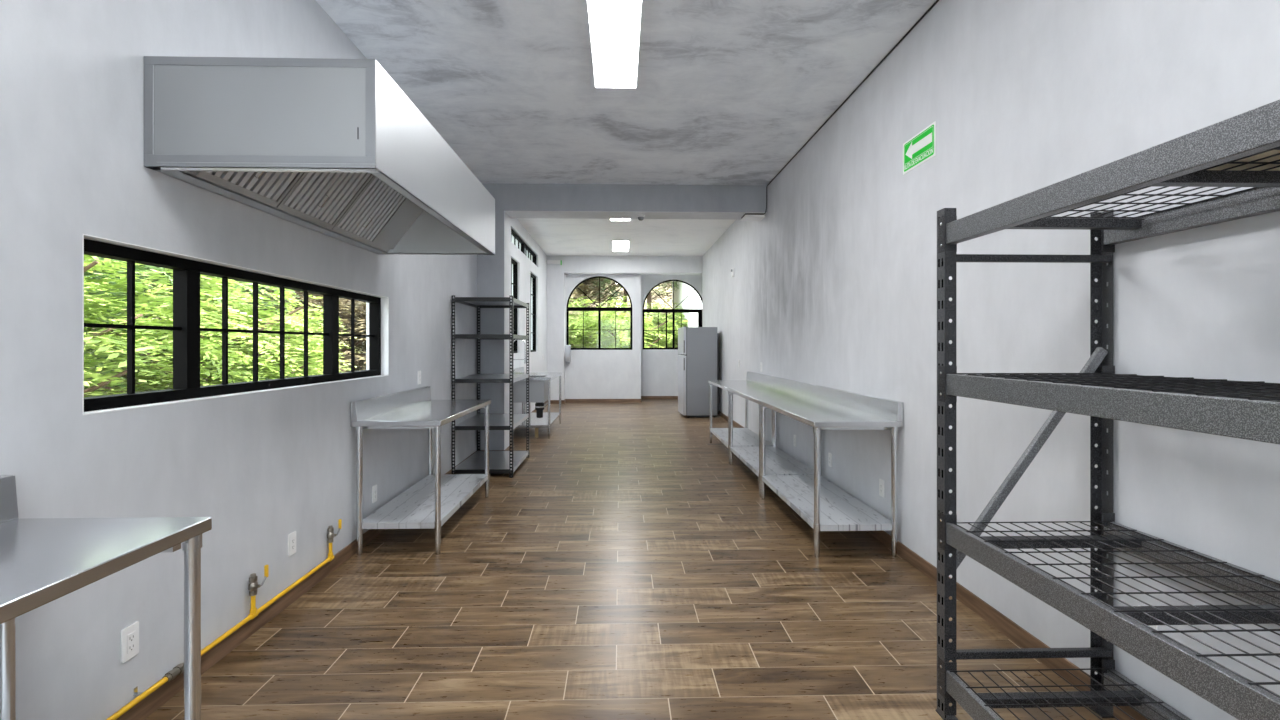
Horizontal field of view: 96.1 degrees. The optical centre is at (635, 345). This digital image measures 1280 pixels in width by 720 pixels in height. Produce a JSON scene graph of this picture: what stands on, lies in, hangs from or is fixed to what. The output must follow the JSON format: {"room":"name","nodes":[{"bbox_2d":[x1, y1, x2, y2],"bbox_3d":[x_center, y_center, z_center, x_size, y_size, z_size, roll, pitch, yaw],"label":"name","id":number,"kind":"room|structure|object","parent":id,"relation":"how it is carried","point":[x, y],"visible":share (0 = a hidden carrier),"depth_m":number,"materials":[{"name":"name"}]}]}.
{"room":"commercial kitchen","nodes":[
{"label":"commercial kitchen","id":0,"kind":"room"},
{"bbox_2d":[0,475,18,522],"bbox_3d":[-1.790,0.456,0.916,0.045,0.164,1.503,0,0,-2],"label":"backsplash","id":1,"kind":"structure","parent":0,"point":[8,494],"depth_m":1.64,"materials":[{"name":"silver metal"}]},
{"bbox_2d":[0,0,476,719],"bbox_3d":[-1.928,-0.315,1.872,0.170,3.430,10.650,0,0,-2],"label":"wall","id":2,"kind":"structure","parent":0,"point":[266,467],"depth_m":2.21,"materials":[{"name":"grey paint"}]},
{"bbox_2d":[82,235,83,413],"bbox_3d":[-1.873,-0.070,1.917,0.058,0.598,0.004,0,0,-2],"label":"trim","id":3,"kind":"structure","parent":2,"relation":"attached to","point":[82,235],"depth_m":1.92,"materials":[{"name":"white paint"}]},
{"bbox_2d":[121,622,138,662],"bbox_3d":[-1.844,1.082,2.098,0.009,0.120,0.072,0,0,-2],"label":"wall outlet","id":4,"kind":"object","parent":2,"relation":"attached to","point":[130,634],"visible":1,"depth_m":2.09,"materials":[{"name":"white plastic"}]},
{"bbox_2d":[106,543,333,719],"bbox_3d":[-1.803,1.256,1.239,0.042,0.122,4.578,0,0,-2],"label":"gas pipe","id":5,"kind":"object","parent":2,"relation":"attached to","point":[177,670],"visible":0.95,"depth_m":2.52,"materials":[{"name":"yellow metal"}]},
{"bbox_2d":[248,565,268,595],"bbox_3d":[-1.825,1.137,2.783,0.085,0.125,0.045,0,0,-42],"label":"gas valve","id":6,"kind":"object","parent":5,"relation":"attached to","point":[253,585],"visible":1,"depth_m":2.76,"materials":[{"name":"grey metal"}]},
{"bbox_2d":[327,519,341,542],"bbox_3d":[-1.846,1.137,3.522,0.085,0.125,0.045,0,0,-42],"label":"gas valve","id":7,"kind":"object","parent":5,"relation":"attached to","point":[330,535],"visible":1,"depth_m":3.50,"materials":[{"name":"grey metal"}]},
{"bbox_2d":[84,239,380,411],"bbox_3d":[-1.972,-0.070,3.180,0.070,0.604,2.533,0,0,-2],"label":"window","id":8,"kind":"structure","parent":2,"relation":"in","point":[186,328],"depth_m":2.58,"materials":[{"name":"black"}]},
{"bbox_2d":[83,234,388,297],"bbox_3d":[-1.908,-0.371,3.182,0.058,0.004,2.533,0,0,-2],"label":"trim","id":9,"kind":"structure","parent":2,"relation":"attached to","point":[90,237],"depth_m":2.53,"materials":[{"name":"white paint"}]},
{"bbox_2d":[83,375,388,414],"bbox_3d":[-1.908,0.231,3.182,0.058,0.004,2.533,0,0,-2],"label":"trim","id":10,"kind":"structure","parent":2,"relation":"attached to","point":[289,387],"depth_m":2.53,"materials":[{"name":"white paint"}]},
{"bbox_2d":[288,531,295,556],"bbox_3d":[-1.873,1.080,3.134,0.009,0.120,0.072,0,0,-2],"label":"wall outlet","id":11,"kind":"object","parent":2,"relation":"attached to","point":[292,536],"visible":1,"depth_m":3.12,"materials":[{"name":"white plastic"}]},
{"bbox_2d":[116,451,476,719],"bbox_3d":[-1.840,1.356,1.975,0.012,0.088,10.450,0,0,-2],"label":"baseboard","id":12,"kind":"structure","parent":2,"relation":"attached to","point":[164,693],"depth_m":2.73,"materials":[{"name":"brown wood"}]},
{"bbox_2d":[144,56,494,254],"bbox_3d":[-1.448,-0.881,3.215,0.860,0.428,2.092,0,0,-2],"label":"extractor hood","id":13,"kind":"object","parent":2,"relation":"attached to","point":[335,148],"visible":1,"depth_m":2.18,"materials":[{"name":"silver metal"}]},
{"bbox_2d":[372,485,376,502],"bbox_3d":[-1.903,1.080,4.189,0.009,0.120,0.072,0,0,-2],"label":"wall outlet","id":14,"kind":"object","parent":2,"relation":"attached to","point":[374,488],"visible":1,"depth_m":4.17,"materials":[{"name":"white plastic"}]},
{"bbox_2d":[381,298,388,374],"bbox_3d":[-1.943,-0.070,4.447,0.058,0.598,0.004,0,0,-2],"label":"trim","id":15,"kind":"structure","parent":2,"relation":"attached to","point":[384,301],"depth_m":4.44,"materials":[{"name":"white paint"}]},
{"bbox_2d":[418,371,420,383],"bbox_3d":[-1.929,0.285,5.122,0.009,0.120,0.072,0,0,-2],"label":"wall outlet","id":16,"kind":"object","parent":2,"relation":"attached to","point":[419,372],"visible":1,"depth_m":5.11,"materials":[{"name":"white plastic"}]},
{"bbox_2d":[477,211,503,449],"bbox_3d":[-1.852,-0.145,7.406,0.389,3.090,0.410,0,0,-2],"label":"pillar","id":17,"kind":"structure","parent":0,"point":[490,268],"depth_m":7.20,"materials":[{"name":"paint"}]},
{"bbox_2d":[478,445,510,450],"bbox_3d":[-1.821,1.356,7.401,0.351,0.088,0.422,0,0,-2],"label":"baseboard","id":18,"kind":"structure","parent":17,"relation":"attached to","point":[507,448],"depth_m":7.20,"materials":[{"name":"brown wood"}]},
{"bbox_2d":[504,211,510,449],"bbox_3d":[-1.656,-0.188,7.412,0.003,2.999,0.410,0,0,-2],"label":"pillar","id":19,"kind":"structure","parent":17,"relation":"attached to","point":[507,220],"depth_m":7.40,"materials":[{"name":"paint"}]},
{"bbox_2d":[511,218,546,413],"bbox_3d":[-2.212,-0.380,11.183,0.300,3.560,7.960,0,0,-2],"label":"wall","id":20,"kind":"structure","parent":0,"point":[538,359],"depth_m":11.12,"materials":[{"name":"paint"}]},
{"bbox_2d":[511,258,516,352],"bbox_3d":[-2.088,-0.655,9.626,0.070,1.570,0.780,0,0,-2],"label":"window","id":21,"kind":"structure","parent":20,"relation":"in","point":[513,262],"depth_m":9.98,"materials":[{"name":"black"}]},
{"bbox_2d":[511,367,523,373],"bbox_3d":[-1.994,0.430,9.433,0.030,0.100,1.690,0,0,-2],"label":"backsplash","id":22,"kind":"structure","parent":20,"relation":"attached to","point":[519,370],"depth_m":9.72,"materials":[{"name":"silver metal"}]},
{"bbox_2d":[511,228,536,265],"bbox_3d":[-2.120,-1.800,10.770,0.070,0.260,3.070,0,0,-2],"label":"window","id":23,"kind":"structure","parent":20,"relation":"in","point":[524,247],"depth_m":10.73,"materials":[{"name":"black"}]},
{"bbox_2d":[511,400,547,432],"bbox_3d":[-2.043,1.356,10.705,0.012,0.088,6.196,0,0,-2],"label":"baseboard","id":24,"kind":"structure","parent":20,"relation":"attached to","point":[545,402],"depth_m":11.76,"materials":[{"name":"brown wood"}]},
{"bbox_2d":[530,272,535,351],"bbox_3d":[-2.147,-0.665,11.735,0.070,1.590,0.980,0,0,-2],"label":"window","id":25,"kind":"structure","parent":20,"relation":"in","point":[532,276],"depth_m":12.19,"materials":[{"name":"black"}]},
{"bbox_2d":[565,274,640,398],"bbox_3d":[-1.014,-0.380,14.267,2.267,3.560,0.280,0,0,-2],"label":"wall","id":26,"kind":"structure","parent":0,"point":[590,374],"depth_m":14.13,"materials":[{"name":"paint"}]},
{"bbox_2d":[565,345,570,363],"bbox_3d":[-1.664,0.225,14.052,0.125,0.470,0.115,0,0,-2],"label":"soap dispenser","id":27,"kind":"object","parent":26,"relation":"attached to","point":[567,347],"visible":1,"depth_m":14.01,"materials":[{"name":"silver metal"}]},
{"bbox_2d":[566,276,631,349],"bbox_3d":[-0.902,-0.802,14.210,1.625,1.816,0.060,0,0,-2],"label":"window","id":28,"kind":"structure","parent":26,"relation":"in","point":[599,308],"depth_m":14.18,"materials":[{"name":"black metal"}]},
{"bbox_2d":[547,256,701,399],"bbox_3d":[0.185,-0.380,14.014,4.650,3.560,0.294,0,0,-2],"label":"wall","id":29,"kind":"structure","parent":0,"point":[556,273],"depth_m":13.82,"materials":[{"name":"paint"}]},
{"bbox_2d":[547,260,561,264],"bbox_3d":[-1.954,-1.985,13.777,0.340,0.110,0.060,0,0,-2],"label":"sign box","id":30,"kind":"object","parent":29,"relation":"attached to","point":[548,261],"visible":1,"depth_m":13.75,"materials":[{"name":"white plastic"}]},
{"bbox_2d":[550,396,677,403],"bbox_3d":[-0.014,1.356,14.484,4.452,0.088,0.737,0,0,-22],"label":"baseboard","id":31,"kind":"structure","parent":29,"relation":"attached to","point":[642,397],"depth_m":14.12,"materials":[{"name":"brown wood"}]},
{"bbox_2d":[482,183,766,211],"bbox_3d":[-0.027,-2.075,7.457,4.040,0.770,0.410,0,0,-2],"label":"beam","id":32,"kind":"structure","parent":0,"point":[508,197],"depth_m":7.25,"materials":[{"name":"paint"}]},
{"bbox_2d":[505,211,766,219],"bbox_3d":[0.002,-1.688,7.458,3.321,0.003,0.410,0,0,-2],"label":"beam","id":33,"kind":"structure","parent":32,"relation":"attached to","point":[512,214],"depth_m":7.41,"materials":[{"name":"paint"}]},
{"bbox_2d":[637,214,644,220],"bbox_3d":[0.063,-1.655,7.445,0.110,0.070,0.110,0,0,-2],"label":"ceiling sensor","id":34,"kind":"object","parent":32,"relation":"attached to","point":[640,216],"visible":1,"depth_m":7.41,"materials":[{"name":"white plastic"}]},
{"bbox_2d":[740,213,764,220],"bbox_3d":[1.505,-1.665,7.465,0.275,0.050,0.260,0,0,-2],"label":"lamp","id":35,"kind":"object","parent":32,"relation":"attached to","point":[747,216],"visible":1,"depth_m":7.37,"materials":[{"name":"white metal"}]},
{"bbox_2d":[316,0,935,185],"bbox_3d":[-0.014,-2.255,1.950,4.260,0.450,10.700,0,0,-2],"label":"ceiling","id":36,"kind":"structure","parent":0,"point":[727,92],"depth_m":4.32,"materials":[{"name":"concrete"}]},
{"bbox_2d":[587,0,641,87],"bbox_3d":[-0.139,-2.011,3.844,0.322,0.038,1.212,0,0,-2],"label":"recessed light","id":37,"kind":"object","parent":36,"relation":"in","point":[614,25],"visible":1,"depth_m":3.75,"materials":[{"name":"white paint"}]},
{"bbox_2d":[517,218,734,255],"bbox_3d":[0.087,-2.310,11.422,4.990,0.300,7.610,0,0,-2],"label":"ceiling","id":38,"kind":"structure","parent":0,"point":[555,236],"depth_m":11.19,"materials":[{"name":"white paint"}]},
{"bbox_2d":[612,239,628,250],"bbox_3d":[-0.328,-2.141,12.331,0.350,0.038,1.230,0,0,-2],"label":"recessed light","id":39,"kind":"object","parent":38,"relation":"in","point":[618,244],"visible":1,"depth_m":12.15,"materials":[{"name":"white paint"}]},
{"bbox_2d":[610,219,630,220],"bbox_3d":[-0.247,-2.141,9.162,0.345,0.038,1.230,0,0,-2],"label":"recessed light","id":40,"kind":"object","parent":38,"relation":"in","point":[610,219],"visible":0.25,"depth_m":9.70,"materials":[{"name":"white paint"}]},
{"bbox_2d":[144,399,1116,719],"bbox_3d":[0.240,1.500,5.919,4.990,0.200,18.620,0,0,-2],"label":"floor","id":41,"kind":"structure","parent":0,"point":[624,569],"depth_m":2.97,"materials":[{"name":"brown wood"}]},
{"bbox_2d":[0,475,211,719],"bbox_3d":[-1.515,0.887,0.923,0.595,1.026,1.503,0,0,-2],"label":"work table","id":42,"kind":"object","parent":41,"relation":"on","point":[43,561],"visible":1,"depth_m":1.54,"materials":[{"name":"silver metal"}]},
{"bbox_2d":[350,386,490,555],"bbox_3d":[-1.616,0.887,4.567,0.595,1.026,1.503,0,0,-2],"label":"work table","id":43,"kind":"object","parent":41,"relation":"on","point":[429,503],"visible":1,"depth_m":4.16,"materials":[{"name":"silver metal"}]},
{"bbox_2d":[350,386,430,426],"bbox_3d":[-1.891,0.456,4.559,0.045,0.164,1.503,0,0,-2],"label":"backsplash","id":44,"kind":"structure","parent":43,"relation":"attached to","point":[369,407],"depth_m":4.31,"materials":[{"name":"silver metal"}]},
{"bbox_2d":[452,295,528,477],"bbox_3d":[-1.642,0.435,6.634,0.647,1.930,1.099,0,0,-2],"label":"shelving unit","id":45,"kind":"object","parent":41,"relation":"on","point":[500,462],"visible":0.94,"depth_m":6.30,"materials":[{"name":"black metal"}]},
{"bbox_2d":[511,339,561,438],"bbox_3d":[-1.654,0.646,9.443,0.711,1.509,1.690,0,0,-2],"label":"sink","id":46,"kind":"object","parent":41,"relation":"on","point":[539,382],"visible":0.65,"depth_m":8.73,"materials":[{"name":"silver metal"}]},
{"bbox_2d":[511,339,525,373],"bbox_3d":[-1.828,0.186,8.913,0.248,0.589,0.133,0,0,-2],"label":"faucet","id":47,"kind":"object","parent":46,"relation":"on","point":[524,359],"depth_m":8.95,"materials":[{"name":"silver metal"}]},
{"bbox_2d":[678,326,718,417],"bbox_3d":[1.237,0.514,11.475,0.702,1.772,0.702,0,0,-5],"label":"refrigerator","id":48,"kind":"object","parent":41,"relation":"on","point":[698,347],"visible":1,"depth_m":11.13,"materials":[{"name":"silver metal"}]},
{"bbox_2d":[708,371,774,463],"bbox_3d":[1.359,0.887,7.536,0.595,1.026,1.503,0,0,-2],"label":"work table","id":49,"kind":"object","parent":41,"relation":"on","point":[745,436],"visible":0.73,"depth_m":7.49,"materials":[{"name":"silver metal"}]},
{"bbox_2d":[728,377,819,496],"bbox_3d":[1.401,0.887,6.031,0.595,1.026,1.503,0,0,-2],"label":"work table","id":50,"kind":"object","parent":41,"relation":"on","point":[777,462],"visible":0.66,"depth_m":5.92,"materials":[{"name":"silver metal"}]},
{"bbox_2d":[759,386,903,557],"bbox_3d":[1.443,0.887,4.527,0.595,1.026,1.503,0,0,-2],"label":"work table","id":51,"kind":"object","parent":41,"relation":"on","point":[819,502],"visible":1,"depth_m":4.13,"materials":[{"name":"silver metal"}]},
{"bbox_2d":[818,386,903,426],"bbox_3d":[1.718,0.456,4.535,0.045,0.164,1.503,0,0,-2],"label":"backsplash","id":52,"kind":"structure","parent":51,"relation":"attached to","point":[893,410],"depth_m":4.29,"materials":[{"name":"silver metal"}]},
{"bbox_2d":[936,100,1279,719],"bbox_3d":[1.500,0.443,1.286,0.656,1.914,1.854,0,0,-2],"label":"storage rack","id":53,"kind":"object","parent":41,"relation":"on","point":[1249,410],"visible":1,"depth_m":1.74,"materials":[{"name":"metal"}]},
{"bbox_2d":[1208,150,1279,170],"bbox_3d":[1.562,-0.464,1.369,0.400,0.006,0.350,0,0,-2],"label":"cardboard sheet","id":54,"kind":"object","parent":53,"relation":"on","point":[1269,153],"visible":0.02,"depth_m":1.47,"materials":[{"name":"beige"}]},
{"bbox_2d":[641,274,701,395],"bbox_3d":[1.210,-0.380,15.100,2.540,3.560,0.280,0,0,-2],"label":"wall","id":55,"kind":"structure","parent":0,"point":[659,367],"depth_m":14.94,"materials":[{"name":"paint"}]},
{"bbox_2d":[642,280,701,348],"bbox_3d":[0.982,-0.808,15.033,1.632,1.825,0.060,0,0,-2],"label":"window","id":56,"kind":"structure","parent":55,"relation":"in","point":[673,310],"depth_m":15.01,"materials":[{"name":"black metal"}]},
{"bbox_2d":[702,220,759,434],"bbox_3d":[1.840,-0.380,10.813,0.300,3.560,6.196,0,0,-2],"label":"wall","id":57,"kind":"structure","parent":0,"point":[730,304],"depth_m":9.83,"materials":[{"name":"grey paint"}]},
{"bbox_2d":[718,411,743,427],"bbox_3d":[1.684,1.356,10.809,0.012,0.088,6.196,0,0,-2],"label":"baseboard","id":58,"kind":"structure","parent":57,"relation":"attached to","point":[735,424],"depth_m":10.58,"materials":[{"name":"brown wood"}]},
{"bbox_2d":[760,0,1279,719],"bbox_3d":[1.960,-0.380,2.185,0.300,3.560,11.060,0,0,-2],"label":"wall","id":59,"kind":"structure","parent":0,"point":[1023,97],"depth_m":2.61,"materials":[{"name":"grey paint"}]},
{"bbox_2d":[746,371,774,387],"bbox_3d":[1.634,0.456,7.543,0.045,0.164,1.503,0,0,-2],"label":"backsplash","id":60,"kind":"structure","parent":59,"relation":"attached to","point":[763,379],"depth_m":7.42,"materials":[{"name":"silver metal"}]},
{"bbox_2d":[774,377,819,399],"bbox_3d":[1.676,0.456,6.039,0.045,0.164,1.503,0,0,-2],"label":"backsplash","id":61,"kind":"structure","parent":59,"relation":"attached to","point":[797,387],"depth_m":5.90,"materials":[{"name":"silver metal"}]},
{"bbox_2d":[828,453,831,466],"bbox_3d":[1.724,1.017,5.110,0.009,0.120,0.072,0,0,-2],"label":"wall outlet","id":62,"kind":"object","parent":59,"relation":"attached to","point":[829,454],"visible":1,"depth_m":5.10,"materials":[{"name":"white plastic"}]},
{"bbox_2d":[763,0,938,214],"bbox_3d":[1.788,-1.850,2.106,0.044,0.356,10.511,0,0,-2],"label":"cable","id":63,"kind":"object","parent":59,"relation":"attached to","point":[934,4],"visible":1,"depth_m":4.42,"materials":[{"name":"black plastic"}]},
{"bbox_2d":[879,479,884,497],"bbox_3d":[1.752,1.017,4.100,0.009,0.120,0.072,0,0,-2],"label":"wall outlet","id":64,"kind":"object","parent":59,"relation":"attached to","point":[881,482],"visible":1,"depth_m":4.09,"materials":[{"name":"white plastic"}]},
{"bbox_2d":[903,121,935,174],"bbox_3d":[1.768,-1.228,3.601,0.004,0.203,0.390,0,0,-2],"label":"sign","id":65,"kind":"object","parent":59,"relation":"attached to","point":[921,147],"visible":1,"depth_m":3.58,"materials":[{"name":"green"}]},
{"bbox_2d":[867,531,1147,719],"bbox_3d":[1.801,1.356,2.281,0.012,0.088,10.860,0,0,-2],"label":"baseboard","id":66,"kind":"structure","parent":59,"relation":"attached to","point":[1013,631],"depth_m":2.79,"materials":[{"name":"brown wood"}]},
{"bbox_2d":[1148,625,1157,630],"bbox_3d":[1.809,0.995,2.036,0.009,0.120,0.072,0,0,-2],"label":"wall outlet","id":67,"kind":"object","parent":59,"relation":"attached to","point":[1155,627],"visible":0.06,"depth_m":2.00,"materials":[{"name":"white plastic"}]},
{"label":"outside","id":68,"kind":"structure","parent":0,"visible":0},
{"bbox_2d":[84,282,671,396],"bbox_3d":[-8.193,-3.215,24.782,75.000,12.771,90.000,0,0,-2],"label":"ground","id":69,"kind":"structure","parent":68,"point":[658,300],"depth_m":34.77,"materials":[{"name":"green plant"}]},
{"bbox_2d":[84,255,207,392],"bbox_3d":[-8.572,-0.538,7.142,5.651,6.200,6.126,0,0,-30],"label":"tree","id":70,"kind":"object","parent":69,"relation":"on","point":[87,274],"visible":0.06,"depth_m":7.22,"materials":[{"name":"green plant"}]},
{"bbox_2d":[84,260,271,394],"bbox_3d":[-12.598,-1.813,14.188,7.064,6.669,7.657,0,0,-17],"label":"tree","id":71,"kind":"object","parent":69,"relation":"on","point":[109,388],"visible":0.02,"depth_m":14.03,"materials":[{"name":"green plant"}]},
{"bbox_2d":[84,255,299,396],"bbox_3d":[-5.888,0.714,5.041,4.890,4.787,4.802,0,0,-21],"label":"tree","id":72,"kind":"object","parent":69,"relation":"on","point":[90,340],"visible":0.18,"depth_m":5.46,"materials":[{"name":"green plant"}]},
{"bbox_2d":[85,256,322,383],"bbox_3d":[-9.824,-0.454,11.666,6.554,5.625,5.389,0,0,-32],"label":"tree","id":73,"kind":"object","parent":69,"relation":"on","point":[245,283],"visible":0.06,"depth_m":11.80,"materials":[{"name":"green plant"}]},
{"bbox_2d":[84,260,356,395],"bbox_3d":[-6.127,0.844,8.243,4.126,4.527,5.356,0,0,-32],"label":"tree","id":74,"kind":"object","parent":69,"relation":"on","point":[273,320],"visible":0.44,"depth_m":8.25,"materials":[{"name":"green plant"}]},
{"bbox_2d":[107,315,344,392],"bbox_3d":[-7.562,1.218,10.800,3.861,3.646,3.791,0,0,42],"label":"tree","id":75,"kind":"object","parent":69,"relation":"on","point":[311,336],"visible":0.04,"depth_m":10.72,"materials":[{"name":"green plant"}]},
{"bbox_2d":[160,285,365,372],"bbox_3d":[-12.253,-1.015,19.480,8.009,5.995,6.550,0,0,-33],"label":"tree","id":76,"kind":"object","parent":69,"relation":"on","point":[236,285],"visible":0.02,"depth_m":19.56,"materials":[{"name":"green plant"}]},
{"bbox_2d":[163,282,365,376],"bbox_3d":[-8.534,-0.212,14.886,6.180,5.822,5.644,0,0,-23],"label":"tree","id":77,"kind":"object","parent":69,"relation":"on","point":[345,321],"visible":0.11,"depth_m":14.75,"materials":[{"name":"green plant"}]},
{"bbox_2d":[314,301,365,371],"bbox_3d":[-7.614,0.165,18.808,5.398,5.747,5.911,0,0,16],"label":"tree","id":78,"kind":"object","parent":69,"relation":"on","point":[364,332],"visible":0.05,"depth_m":17.23,"materials":[{"name":"green plant"}]},
{"bbox_2d":[355,307,365,370],"bbox_3d":[-5.766,0.012,17.286,4.908,6.186,5.374,0,0,-14],"label":"tree","id":79,"kind":"object","parent":69,"relation":"on","point":[364,307],"visible":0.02,"depth_m":15.76,"materials":[{"name":"green plant"}]},
{"bbox_2d":[568,300,597,347],"bbox_3d":[-2.572,0.504,19.930,3.258,4.565,4.229,0,0,-23],"label":"tree","id":80,"kind":"object","parent":69,"relation":"on","point":[569,305],"visible":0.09,"depth_m":19.80,"materials":[{"name":"green plant"}]},
{"bbox_2d":[568,278,629,347],"bbox_3d":[-2.530,-1.940,24.422,6.203,6.570,7.548,0,0,-2],"label":"tree","id":81,"kind":"object","parent":69,"relation":"on","point":[585,287],"visible":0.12,"depth_m":23.94,"materials":[{"name":"green plant"}]},
{"bbox_2d":[569,296,689,347],"bbox_3d":[-0.206,0.736,19.098,5.074,4.741,3.909,0,0,-41],"label":"tree","id":82,"kind":"object","parent":69,"relation":"on","point":[622,339],"visible":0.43,"depth_m":18.37,"materials":[{"name":"green plant"}]},
{"bbox_2d":[589,281,669,322],"bbox_3d":[-0.802,-4.351,29.602,9.077,7.872,7.424,0,0,25],"label":"tree","id":83,"kind":"object","parent":69,"relation":"on","point":[624,292],"visible":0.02,"depth_m":29.90,"materials":[{"name":"green plant"}]},
{"bbox_2d":[590,278,678,347],"bbox_3d":[0.339,-1.437,22.511,4.339,6.779,4.003,0,0,41],"label":"tree","id":84,"kind":"object","parent":69,"relation":"on","point":[649,300],"visible":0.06,"depth_m":22.55,"materials":[{"name":"green plant"}]},
{"bbox_2d":[625,302,687,347],"bbox_3d":[1.316,0.508,20.540,3.604,4.238,3.538,0,0,-22],"label":"tree","id":85,"kind":"object","parent":69,"relation":"on","point":[678,315],"visible":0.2,"depth_m":20.36,"materials":[{"name":"green plant"}]},
{"bbox_2d":[651,281,671,320],"bbox_3d":[3.901,-4.064,30.205,7.852,7.371,8.598,0,0,-9],"label":"tree","id":86,"kind":"object","parent":69,"relation":"on","point":[661,294],"visible":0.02,"depth_m":30.61,"materials":[{"name":"green plant"}]},
{"bbox_2d":[672,281,701,326],"bbox_3d":[4.536,-1.550,22.135,6.100,9.500,6.400,0,0,-2],"label":"house","id":87,"kind":"structure","parent":69,"relation":"on","point":[693,301],"depth_m":19.43,"materials":[{"name":"white paint"}]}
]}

